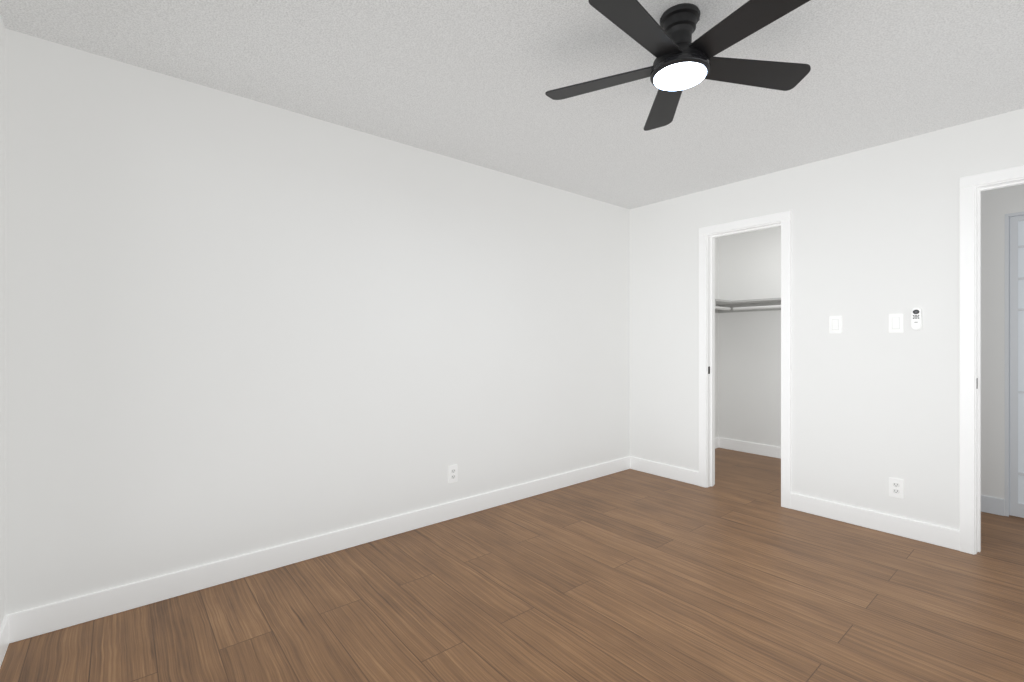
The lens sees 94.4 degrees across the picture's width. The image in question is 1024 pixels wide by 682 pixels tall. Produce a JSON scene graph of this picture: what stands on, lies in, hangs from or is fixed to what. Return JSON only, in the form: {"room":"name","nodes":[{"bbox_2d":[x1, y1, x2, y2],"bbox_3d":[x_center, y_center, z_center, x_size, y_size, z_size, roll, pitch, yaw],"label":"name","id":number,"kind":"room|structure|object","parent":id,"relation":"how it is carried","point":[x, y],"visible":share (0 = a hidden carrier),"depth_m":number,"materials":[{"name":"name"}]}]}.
{"room":"empty bedroom","nodes":[
{"label":"empty bedroom","id":0,"kind":"room"},
{"bbox_2d":[0,15,4,626],"bbox_3d":[-0.866,-0.020,0.373,0.165,2.440,3.780,0,0,-40],"label":"wall","id":1,"kind":"structure","parent":0,"point":[2,321],"depth_m":1.84,"materials":[{"name":"paint"}]},
{"bbox_2d":[0,612,15,666],"bbox_3d":[-0.835,1.143,0.476,0.013,0.115,3.600,0,0,-40],"label":"baseboard","id":2,"kind":"structure","parent":1,"relation":"attached to","point":[8,627],"depth_m":1.85,"materials":[{"name":"white paint"}]},
{"bbox_2d":[5,28,629,614],"bbox_3d":[-0.505,-0.020,3.207,4.340,2.440,0.120,0,0,-40],"label":"wall","id":3,"kind":"structure","parent":0,"point":[235,326],"depth_m":2.45,"materials":[{"name":"paint"}]},
{"bbox_2d":[16,456,631,641],"bbox_3d":[-0.444,1.143,3.169,4.055,0.115,0.017,0,0,-40],"label":"baseboard","id":4,"kind":"structure","parent":3,"relation":"attached to","point":[29,623],"depth_m":2.46,"materials":[{"name":"white paint"}]},
{"bbox_2d":[448,464,457,482],"bbox_3d":[-0.399,0.900,3.212,0.072,0.117,0.008,0,0,-40],"label":"electrical outlet","id":5,"kind":"object","parent":3,"relation":"attached to","point":[452,473],"visible":1,"depth_m":3.21,"materials":[{"name":"white plastic"}]},
{"bbox_2d":[0,448,1023,681],"bbox_3d":[1.279,1.250,2.232,5.840,0.100,3.900,0,0,-40],"label":"floor","id":6,"kind":"structure","parent":0,"point":[736,572],"depth_m":2.14,"materials":[{"name":"brown wood"}]},
{"bbox_2d":[0,0,1023,208],"bbox_3d":[1.279,-1.300,2.232,5.840,0.120,3.900,0,0,-40],"label":"ceiling","id":7,"kind":"structure","parent":0,"point":[471,81],"depth_m":2.19,"materials":[{"name":"white paint"}]},
{"bbox_2d":[545,0,810,130],"bbox_3d":[0.633,-1.116,1.784,1.020,0.248,1.032,0,0,-40],"label":"ceiling fan","id":8,"kind":"object","parent":7,"relation":"hanging from","point":[682,61],"visible":1,"depth_m":1.76,"materials":[{"name":"black metal"}]},
{"bbox_2d":[715,237,717,437],"bbox_3d":[1.774,-0.020,5.034,1.500,2.440,0.220,0,0,-40],"label":"wall","id":9,"kind":"structure","parent":0,"point":[716,340],"depth_m":5.32,"materials":[{"name":"paint"}]},
{"bbox_2d":[715,437,719,448],"bbox_3d":[1.791,1.143,4.895,1.350,0.115,0.017,0,0,-40],"label":"baseboard","id":10,"kind":"structure","parent":9,"relation":"attached to","point":[717,440],"depth_m":5.31,"materials":[{"name":"white paint"}]},
{"bbox_2d":[715,299,732,312],"bbox_3d":[1.809,-0.309,4.725,0.960,0.218,0.300,0,0,-40],"label":"closet shelf","id":11,"kind":"object","parent":9,"relation":"attached to","point":[729,306],"depth_m":5.06,"materials":[{"name":"grey"}]},
{"bbox_2d":[718,226,780,446],"bbox_3d":[2.924,-0.020,4.728,0.120,2.440,1.720,0,0,-40],"label":"wall","id":12,"kind":"structure","parent":0,"point":[749,367],"depth_m":5.08,"materials":[{"name":"paint"}]},
{"bbox_2d":[720,438,780,458],"bbox_3d":[2.835,1.143,4.732,0.013,0.115,1.600,0,0,-40],"label":"baseboard","id":13,"kind":"structure","parent":12,"relation":"attached to","point":[753,448],"depth_m":5.06,"materials":[{"name":"white paint"}]},
{"bbox_2d":[733,298,780,311],"bbox_3d":[2.723,-0.309,4.640,0.302,0.218,1.600,0,0,-40],"label":"closet shelf","id":14,"kind":"object","parent":12,"relation":"attached to","point":[769,304],"depth_m":4.88,"materials":[{"name":"grey"}]},
{"bbox_2d":[630,108,1023,530],"bbox_3d":[2.326,-0.020,3.101,0.120,2.440,3.660,0,0,-40],"label":"wall","id":15,"kind":"structure","parent":0,"point":[875,243],"depth_m":3.11,"materials":[{"name":"paint"}]},
{"bbox_2d":[632,457,698,485],"bbox_3d":[1.339,1.143,4.185,0.013,0.115,0.670,0,0,-40],"label":"baseboard","id":16,"kind":"structure","parent":15,"relation":"attached to","point":[655,468],"depth_m":4.16,"materials":[{"name":"white paint"}]},
{"bbox_2d":[699,211,790,508],"bbox_3d":[1.824,0.134,3.705,0.152,2.132,0.694,0,0,-40],"label":"door frame","id":17,"kind":"structure","parent":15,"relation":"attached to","point":[710,359],"depth_m":3.88,"materials":[{"name":"white paint"}]},
{"bbox_2d":[829,316,841,332],"bbox_3d":[2.171,-0.110,3.184,0.012,0.117,0.072,0,0,-40],"label":"light switch","id":18,"kind":"object","parent":15,"relation":"attached to","point":[835,324],"visible":1,"depth_m":3.18,"materials":[{"name":"white plastic"}]},
{"bbox_2d":[790,493,959,550],"bbox_3d":[2.278,1.143,3.054,0.013,0.115,0.891,0,0,-40],"label":"baseboard","id":19,"kind":"structure","parent":15,"relation":"attached to","point":[908,528],"depth_m":2.99,"materials":[{"name":"white paint"}]},
{"bbox_2d":[889,477,903,498],"bbox_3d":[2.379,0.910,2.937,0.008,0.117,0.072,0,0,-40],"label":"electrical outlet","id":20,"kind":"object","parent":15,"relation":"attached to","point":[896,487],"visible":1,"depth_m":2.93,"materials":[{"name":"white plastic"}]},
{"bbox_2d":[889,314,903,332],"bbox_3d":[2.376,-0.110,2.936,0.012,0.117,0.072,0,0,-40],"label":"light switch","id":21,"kind":"object","parent":15,"relation":"attached to","point":[896,323],"visible":1,"depth_m":2.93,"materials":[{"name":"white plastic"}]},
{"bbox_2d":[911,308,921,330],"bbox_3d":[2.436,-0.132,2.857,0.022,0.138,0.050,0,0,-40],"label":"remote","id":22,"kind":"object","parent":15,"relation":"attached to","point":[916,320],"visible":1,"depth_m":2.85,"materials":[{"name":"white plastic"}]},
{"bbox_2d":[960,165,1023,554],"bbox_3d":[2.911,0.134,2.396,0.152,2.132,0.934,0,0,-40],"label":"door frame","id":23,"kind":"structure","parent":15,"relation":"attached to","point":[968,184],"depth_m":2.68,"materials":[{"name":"white paint"}]},
{"bbox_2d":[975,178,1023,553],"bbox_3d":[2.911,0.158,2.396,0.120,2.085,0.840,0,0,-40],"label":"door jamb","id":24,"kind":"structure","parent":15,"relation":"in","point":[997,185],"depth_m":2.69,"materials":[{"name":"white paint"}]},
{"bbox_2d":[981,184,1023,515],"bbox_3d":[3.653,-0.020,3.020,0.120,2.440,1.840,0,0,-40],"label":"wall","id":25,"kind":"structure","parent":0,"point":[998,204],"depth_m":3.30,"materials":[{"name":"white paint"}]},
{"bbox_2d":[981,495,1003,515],"bbox_3d":[3.202,1.143,3.455,0.017,0.115,0.534,0,0,-40],"label":"baseboard","id":26,"kind":"structure","parent":25,"relation":"attached to","point":[992,505],"depth_m":3.28,"materials":[{"name":"grey paint"}]},
{"bbox_2d":[1005,212,1023,516],"bbox_3d":[3.695,0.165,2.970,0.120,2.070,0.840,0,0,-40],"label":"door frame","id":27,"kind":"structure","parent":25,"relation":"in","point":[1007,364],"depth_m":3.25,"materials":[{"name":"grey paint"}]},
{"bbox_2d":[1010,215,1023,517],"bbox_3d":[3.654,0.172,2.936,0.081,2.042,0.794,0,0,-40],"label":"hall door","id":28,"kind":"structure","parent":27,"relation":"attached to","point":[1016,366],"depth_m":3.22,"materials":[{"name":"grey paint"}]}
]}

